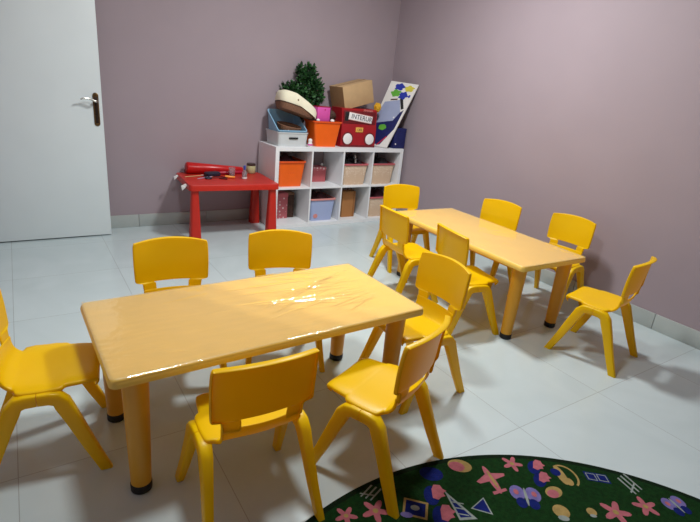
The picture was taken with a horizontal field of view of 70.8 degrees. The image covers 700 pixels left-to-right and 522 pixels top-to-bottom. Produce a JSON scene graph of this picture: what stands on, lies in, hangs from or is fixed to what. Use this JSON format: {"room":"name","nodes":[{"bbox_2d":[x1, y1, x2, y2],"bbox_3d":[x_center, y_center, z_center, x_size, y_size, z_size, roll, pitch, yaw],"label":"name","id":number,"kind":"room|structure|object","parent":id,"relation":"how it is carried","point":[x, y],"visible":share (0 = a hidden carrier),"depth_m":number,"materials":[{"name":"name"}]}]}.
{"room":"children's room","nodes":[
{"label":"children's room","id":0,"kind":"room"},
{"bbox_2d":[95,0,400,215],"bbox_3d":[-1.198,-1.723,4.336,4.140,2.800,0.150,-8,24,-33],"label":"wall","id":1,"kind":"structure","parent":0,"point":[183,81],"depth_m":4.33,"materials":[{"name":"paint"}]},
{"bbox_2d":[110,208,248,227],"bbox_3d":[-1.276,-0.436,4.728,3.805,0.110,0.012,-8,24,-33],"label":"baseboard","id":2,"kind":"structure","parent":1,"relation":"attached to","point":[119,221],"depth_m":4.50,"materials":[{"name":"tile"}]},
{"bbox_2d":[0,219,699,521],"bbox_3d":[0.222,0.589,2.601,4.140,0.100,5.900,-8,24,-33],"label":"floor","id":3,"kind":"structure","parent":0,"point":[521,396],"depth_m":2.28,"materials":[{"name":"tile"}]},
{"bbox_2d":[0,290,112,469],"bbox_3d":[-1.079,0.386,1.724,0.407,0.629,0.393,-4,22,-25],"label":"plastic chair","id":4,"kind":"object","parent":3,"relation":"on","point":[36,375],"visible":0.94,"depth_m":1.68,"materials":[{"name":"yellow plastic"}]},
{"bbox_2d":[132,236,226,367],"bbox_3d":[-0.777,0.240,2.213,0.393,0.629,0.407,-5,22,-27],"label":"plastic chair","id":5,"kind":"object","parent":3,"relation":"on","point":[170,257],"visible":0.44,"depth_m":2.25,"materials":[{"name":"yellow plastic"}]},
{"bbox_2d":[176,172,278,238],"bbox_3d":[-1.103,-0.504,4.417,0.770,0.480,0.550,-6,23,-29],"label":"table","id":6,"kind":"object","parent":3,"relation":"on","point":[255,182],"visible":0.76,"depth_m":4.23,"materials":[{"name":"red plastic"}]},
{"bbox_2d":[204,171,220,176],"bbox_3d":[-1.220,-0.771,4.360,0.140,0.036,0.080,-14,27,-43],"label":"pencil case","id":7,"kind":"object","parent":6,"relation":"on","point":[207,173],"visible":0.99,"depth_m":4.33,"materials":[{"name":"black fabric"}]},
{"bbox_2d":[185,162,242,173],"bbox_3d":[-1.228,-0.852,4.481,0.528,0.102,0.102,-8,24,-33],"label":"roll","id":8,"kind":"object","parent":6,"relation":"on","point":[190,167],"visible":0.73,"depth_m":4.40,"materials":[{"name":"red plastic"}]},
{"bbox_2d":[219,170,242,173],"bbox_3d":[-1.084,-0.814,4.521,0.251,0.031,0.031,-10,25,-37],"label":"roll","id":9,"kind":"object","parent":6,"relation":"on","point":[240,171],"visible":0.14,"depth_m":4.49,"materials":[{"name":"red plastic"}]},
{"bbox_2d":[229,167,234,175],"bbox_3d":[-1.066,-0.808,4.445,0.060,0.075,0.060,-8,24,-33],"label":"clear cup","id":10,"kind":"object","parent":6,"relation":"on","point":[231,169],"visible":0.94,"depth_m":4.43,"materials":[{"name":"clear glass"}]},
{"bbox_2d":[242,165,246,178],"bbox_3d":[-0.934,-0.787,4.359,0.045,0.118,0.045,-8,24,-33],"label":"bottle","id":11,"kind":"object","parent":6,"relation":"on","point":[244,173],"visible":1,"depth_m":4.35,"materials":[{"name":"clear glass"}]},
{"bbox_2d":[246,163,255,173],"bbox_3d":[-0.935,-0.877,4.649,0.086,0.092,0.086,-8,24,-33],"label":"candle jar","id":12,"kind":"object","parent":6,"relation":"on","point":[250,168],"visible":0.98,"depth_m":4.62,"materials":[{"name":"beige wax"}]},
{"bbox_2d":[175,348,324,521],"bbox_3d":[-0.322,0.513,1.578,0.393,0.629,0.407,-6,23,-31],"label":"plastic chair","id":13,"kind":"object","parent":3,"relation":"on","point":[248,399],"visible":1,"depth_m":1.44,"materials":[{"name":"yellow plastic"}]},
{"bbox_2d":[80,263,422,494],"bbox_3d":[-0.369,0.405,2.050,1.232,0.506,0.588,-8,24,-34],"label":"table","id":14,"kind":"object","parent":3,"relation":"on","point":[139,340],"visible":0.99,"depth_m":1.83,"materials":[{"name":"plastic"}]},
{"bbox_2d":[245,229,324,371],"bbox_3d":[-0.339,0.191,2.470,0.393,0.629,0.407,-1,21,-17],"label":"plastic chair","id":15,"kind":"object","parent":3,"relation":"on","point":[274,248],"visible":0.41,"depth_m":2.51,"materials":[{"name":"yellow plastic"}]},
{"bbox_2d":[258,141,403,228],"bbox_3d":[-0.186,-0.803,5.071,1.470,0.770,0.386,-8,24,-33],"label":"storage shelf","id":16,"kind":"object","parent":3,"relation":"on","point":[268,157],"visible":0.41,"depth_m":4.92,"materials":[{"name":"white laminate"}]},
{"bbox_2d":[277,190,287,218],"bbox_3d":[-0.729,-0.565,4.908,0.171,0.255,0.146,-8,24,-33],"label":"patterned box","id":17,"kind":"object","parent":16,"relation":"on","point":[282,201],"visible":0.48,"depth_m":4.87,"materials":[{"name":"cardboard"}]},
{"bbox_2d":[266,128,307,146],"bbox_3d":[-0.594,-1.159,4.617,0.316,0.125,0.296,-8,24,-33],"label":"storage basket","id":18,"kind":"object","parent":16,"relation":"on","point":[276,138],"visible":0.88,"depth_m":4.51,"materials":[{"name":"grey plastic"}]},
{"bbox_2d":[268,109,306,132],"bbox_3d":[-0.586,-1.246,4.587,0.302,0.298,0.280,-8,24,-33],"label":"tote","id":19,"kind":"object","parent":18,"relation":"in","point":[274,115],"visible":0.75,"depth_m":4.63,"materials":[{"name":"blue plastic"}]},
{"bbox_2d":[277,121,301,130],"bbox_3d":[-0.569,-1.224,4.594,0.235,0.135,0.234,-8,24,-33],"label":"wicker bowl","id":20,"kind":"object","parent":19,"relation":"in","point":[281,125],"visible":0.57,"depth_m":4.54,"materials":[{"name":"brown wicker"}]},
{"bbox_2d":[275,90,316,119],"bbox_3d":[-0.497,-1.435,4.530,0.380,0.255,0.259,-4,22,-26],"label":"basket","id":21,"kind":"object","parent":19,"relation":"on","point":[291,102],"visible":1,"depth_m":4.42,"materials":[{"name":"beige fabric"}]},
{"bbox_2d":[283,190,294,216],"bbox_3d":[-0.635,-0.583,4.992,0.080,0.250,0.144,-8,24,-33],"label":"box","id":22,"kind":"object","parent":16,"relation":"on","point":[290,206],"visible":0.66,"depth_m":4.94,"materials":[{"name":"cardboard"}]},
{"bbox_2d":[278,156,305,186],"bbox_3d":[-0.626,-0.863,4.735,0.304,0.240,0.322,-8,24,-33],"label":"storage bin","id":23,"kind":"object","parent":16,"relation":"on","point":[290,172],"visible":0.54,"depth_m":4.62,"materials":[{"name":"orange plastic"}]},
{"bbox_2d":[279,153,296,160],"bbox_3d":[-0.616,-0.973,4.696,0.252,0.125,0.270,-8,24,-33],"label":"crumpled cloth","id":24,"kind":"object","parent":23,"relation":"in","point":[284,157],"visible":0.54,"depth_m":4.62,"materials":[{"name":"brown fabric"}]},
{"bbox_2d":[279,61,325,122],"bbox_3d":[-0.454,-1.515,4.707,0.488,0.758,0.189,-8,24,-33],"label":"artificial plant","id":25,"kind":"object","parent":16,"relation":"on","point":[308,84],"visible":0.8,"depth_m":4.65,"materials":[{"name":"green plant"}]},
{"bbox_2d":[308,139,312,146],"bbox_3d":[-0.373,-1.107,4.608,0.046,0.076,0.046,-8,24,-33],"label":"figurine","id":26,"kind":"object","parent":16,"relation":"on","point":[310,144],"visible":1,"depth_m":4.59,"materials":[{"name":"white plastic"}]},
{"bbox_2d":[312,165,325,181],"bbox_3d":[-0.369,-0.896,5.030,0.216,0.150,0.126,-8,24,-33],"label":"gift box","id":27,"kind":"object","parent":16,"relation":"on","point":[319,172],"visible":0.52,"depth_m":5.00,"materials":[{"name":"pink cardboard"}]},
{"bbox_2d":[309,191,335,220],"bbox_3d":[-0.355,-0.564,5.054,0.307,0.225,0.322,-8,24,-33],"label":"storage bin","id":28,"kind":"object","parent":16,"relation":"on","point":[320,209],"visible":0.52,"depth_m":4.94,"materials":[{"name":"blue fabric"}]},
{"bbox_2d":[311,190,327,198],"bbox_3d":[-0.345,-0.665,5.017,0.255,0.121,0.270,-8,24,-33],"label":"crumpled cloth","id":29,"kind":"object","parent":28,"relation":"in","point":[319,195],"visible":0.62,"depth_m":4.94,"materials":[{"name":"black fabric"}]},
{"bbox_2d":[304,118,341,146],"bbox_3d":[-0.271,-1.242,4.775,0.322,0.236,0.237,-8,24,-33],"label":"tub","id":30,"kind":"object","parent":16,"relation":"on","point":[322,133],"visible":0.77,"depth_m":4.69,"materials":[{"name":"plastic"}]},
{"bbox_3d":[-0.263,-1.322,4.747,0.270,0.063,0.185,-8,24,-33],"label":"crumpled cloth","id":31,"kind":"object","parent":30,"relation":"in","visible":0},
{"bbox_2d":[313,105,330,120],"bbox_3d":[-0.274,-1.409,4.702,0.148,0.134,0.095,-9,25,-36],"label":"box","id":32,"kind":"object","parent":31,"relation":"on","point":[323,112],"visible":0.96,"depth_m":4.67,"materials":[{"name":"plastic"}]},
{"bbox_2d":[330,110,335,119],"bbox_3d":[-0.189,-1.421,4.803,0.101,0.103,0.103,-8,24,-33],"label":"toy","id":33,"kind":"object","parent":31,"relation":"on","point":[332,113],"visible":0.48,"depth_m":4.77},
{"bbox_2d":[340,188,355,216],"bbox_3d":[-0.038,-0.631,5.193,0.160,0.315,0.094,-8,24,-33],"label":"paper bag","id":34,"kind":"object","parent":16,"relation":"on","point":[348,196],"visible":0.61,"depth_m":5.16,"materials":[{"name":"brown paper"}]},
{"bbox_2d":[331,106,376,146],"bbox_3d":[0.037,-1.354,4.974,0.414,0.368,0.233,-8,24,-33],"label":"box","id":35,"kind":"object","parent":16,"relation":"on","point":[358,126],"visible":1,"depth_m":4.87,"materials":[{"name":"red cardboard"}]},
{"bbox_2d":[329,79,373,107],"bbox_3d":[0.019,-1.667,4.913,0.413,0.302,0.220,-10,25,-37],"label":"carton","id":36,"kind":"object","parent":35,"relation":"on","point":[358,92],"visible":0.88,"depth_m":4.83,"materials":[{"name":"cardboard"}]},
{"bbox_2d":[374,103,380,111],"bbox_3d":[0.279,-1.559,5.005,0.080,0.098,0.075,-8,24,-33],"label":"plush toy","id":37,"kind":"object","parent":35,"relation":"on","point":[377,106],"visible":0.97,"depth_m":4.98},
{"bbox_2d":[343,160,368,184],"bbox_3d":[-0.022,-0.930,5.129,0.314,0.213,0.322,-8,24,-33],"label":"storage bin","id":38,"kind":"object","parent":16,"relation":"on","point":[354,174],"visible":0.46,"depth_m":5.01,"materials":[{"name":"beige fabric"}]},
{"bbox_2d":[344,154,361,163],"bbox_3d":[-0.012,-1.031,5.093,0.262,0.132,0.270,-8,24,-33],"label":"crumpled cloth","id":39,"kind":"object","parent":38,"relation":"in","point":[350,161],"visible":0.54,"depth_m":5.07,"materials":[{"name":"black fabric"}]},
{"bbox_2d":[368,193,383,215],"bbox_3d":[0.236,-0.638,5.436,0.308,0.216,0.322,-8,24,-33],"label":"storage bin","id":40,"kind":"object","parent":16,"relation":"on","point":[374,202],"visible":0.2,"depth_m":5.30,"materials":[{"name":"beige fabric"}]},
{"bbox_2d":[370,187,383,196],"bbox_3d":[0.247,-0.748,5.396,0.256,0.149,0.270,-8,24,-33],"label":"crumpled cloth","id":41,"kind":"object","parent":40,"relation":"in","point":[377,192],"visible":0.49,"depth_m":5.33,"materials":[{"name":"fabric"}]},
{"bbox_2d":[371,161,394,183],"bbox_3d":[0.270,-0.970,5.316,0.308,0.216,0.322,-8,24,-33],"label":"storage bin","id":42,"kind":"object","parent":16,"relation":"on","point":[381,174],"visible":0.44,"depth_m":5.20,"materials":[{"name":"beige fabric"}]},
{"bbox_2d":[374,155,387,163],"bbox_3d":[0.280,-1.071,5.280,0.256,0.130,0.270,-8,24,-33],"label":"crumpled cloth","id":43,"kind":"object","parent":42,"relation":"in","point":[380,160],"visible":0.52,"depth_m":5.22,"materials":[{"name":"black fabric"}]},
{"bbox_2d":[374,81,418,147],"bbox_3d":[0.421,-1.511,5.084,0.457,0.659,0.218,18,23,31],"label":"board","id":44,"kind":"object","parent":16,"relation":"on","point":[398,97],"visible":0.77,"depth_m":5.07,"materials":[{"name":"multicoloured cardboard"}]},
{"bbox_2d":[388,128,406,148],"bbox_3d":[0.496,-1.293,5.175,0.154,0.205,0.094,-8,24,-33],"label":"box","id":45,"kind":"object","parent":16,"relation":"on","point":[398,140],"visible":0.8,"depth_m":5.14,"materials":[{"name":"blue cardboard"}]},
{"bbox_2d":[314,315,450,518],"bbox_3d":[0.128,0.478,1.800,0.407,0.629,0.393,18,23,30],"label":"plastic chair","id":46,"kind":"object","parent":3,"relation":"on","point":[371,389],"visible":0.99,"depth_m":1.70,"materials":[{"name":"yellow plastic"}]},
{"bbox_2d":[369,184,429,272],"bbox_3d":[0.444,-0.278,3.993,0.393,0.629,0.407,-2,21,-22],"label":"plastic chair","id":47,"kind":"object","parent":3,"relation":"on","point":[406,196],"visible":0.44,"depth_m":4.03,"materials":[{"name":"yellow plastic"}]},
{"bbox_2d":[367,205,437,302],"bbox_3d":[0.370,-0.056,3.352,0.407,0.629,0.393,-6,23,-29],"label":"plastic chair","id":48,"kind":"object","parent":3,"relation":"on","point":[393,224],"visible":0.91,"depth_m":3.23,"materials":[{"name":"yellow plastic"}]},
{"bbox_2d":[358,252,471,414],"bbox_3d":[0.316,0.302,2.342,0.407,0.629,0.393,-8,24,-33],"label":"plastic chair","id":49,"kind":"object","parent":3,"relation":"on","point":[443,276],"visible":0.7,"depth_m":2.33,"materials":[{"name":"yellow plastic"}]},
{"bbox_2d":[428,223,498,334],"bbox_3d":[0.689,0.098,3.012,0.407,0.629,0.393,-3,21,-22],"label":"plastic chair","id":50,"kind":"object","parent":3,"relation":"on","point":[450,243],"visible":0.49,"depth_m":2.89,"materials":[{"name":"yellow plastic"}]},
{"bbox_2d":[397,208,584,339],"bbox_3d":[0.871,0.032,3.440,0.588,0.500,1.232,-7,23,-31],"label":"table","id":51,"kind":"object","parent":3,"relation":"on","point":[519,252],"visible":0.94,"depth_m":3.10,"materials":[{"name":"plastic"}]},
{"bbox_2d":[470,198,521,288],"bbox_3d":[1.046,-0.140,3.774,0.407,0.629,0.393,-13,27,-42],"label":"plastic chair","id":52,"kind":"object","parent":3,"relation":"on","point":[506,214],"visible":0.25,"depth_m":3.79,"materials":[{"name":"yellow plastic"}]},
{"bbox_2d":[305,455,699,521],"bbox_3d":[0.727,1.190,0.908,2.340,0.006,2.340,-8,24,-33],"label":"round rug","id":53,"kind":"object","parent":3,"relation":"on","point":[475,488],"visible":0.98,"depth_m":1.80,"materials":[{"name":"green carpet"}]},
{"bbox_2d":[507,213,596,313],"bbox_3d":[1.461,-0.003,3.507,0.407,0.629,0.393,-10,25,-38],"label":"plastic chair","id":54,"kind":"object","parent":3,"relation":"on","point":[579,231],"visible":0.52,"depth_m":3.50,"materials":[{"name":"yellow plastic"}]},
{"bbox_2d":[544,256,656,377],"bbox_3d":[1.460,0.244,2.819,0.393,0.629,0.407,-13,27,-42],"label":"plastic chair","id":55,"kind":"object","parent":3,"relation":"on","point":[597,303],"visible":1,"depth_m":2.76,"materials":[{"name":"yellow plastic"}]},
{"bbox_2d":[392,0,699,330],"bbox_3d":[2.065,-0.965,3.127,0.150,2.800,5.750,-8,24,-33],"label":"wall","id":56,"kind":"structure","parent":0,"point":[588,109],"depth_m":3.62,"materials":[{"name":"paint"}]},
{"bbox_2d":[396,209,699,349],"bbox_3d":[1.826,0.276,3.602,0.012,0.110,5.578,-8,24,-33],"label":"baseboard","id":57,"kind":"structure","parent":56,"relation":"attached to","point":[682,333],"depth_m":3.28,"materials":[{"name":"tile"}]},
{"bbox_3d":[-1.271,-0.526,0.983,0.150,2.800,5.750,-8,24,-33],"label":"wall","id":58,"kind":"structure","parent":0,"visible":0},
{"bbox_2d":[0,0,111,241],"bbox_3d":[-2.269,-1.141,3.474,0.942,2.070,0.103,-7,23,-32],"label":"door","id":59,"kind":"structure","parent":58,"relation":"in","point":[54,178],"depth_m":3.59,"materials":[{"name":"paint"}]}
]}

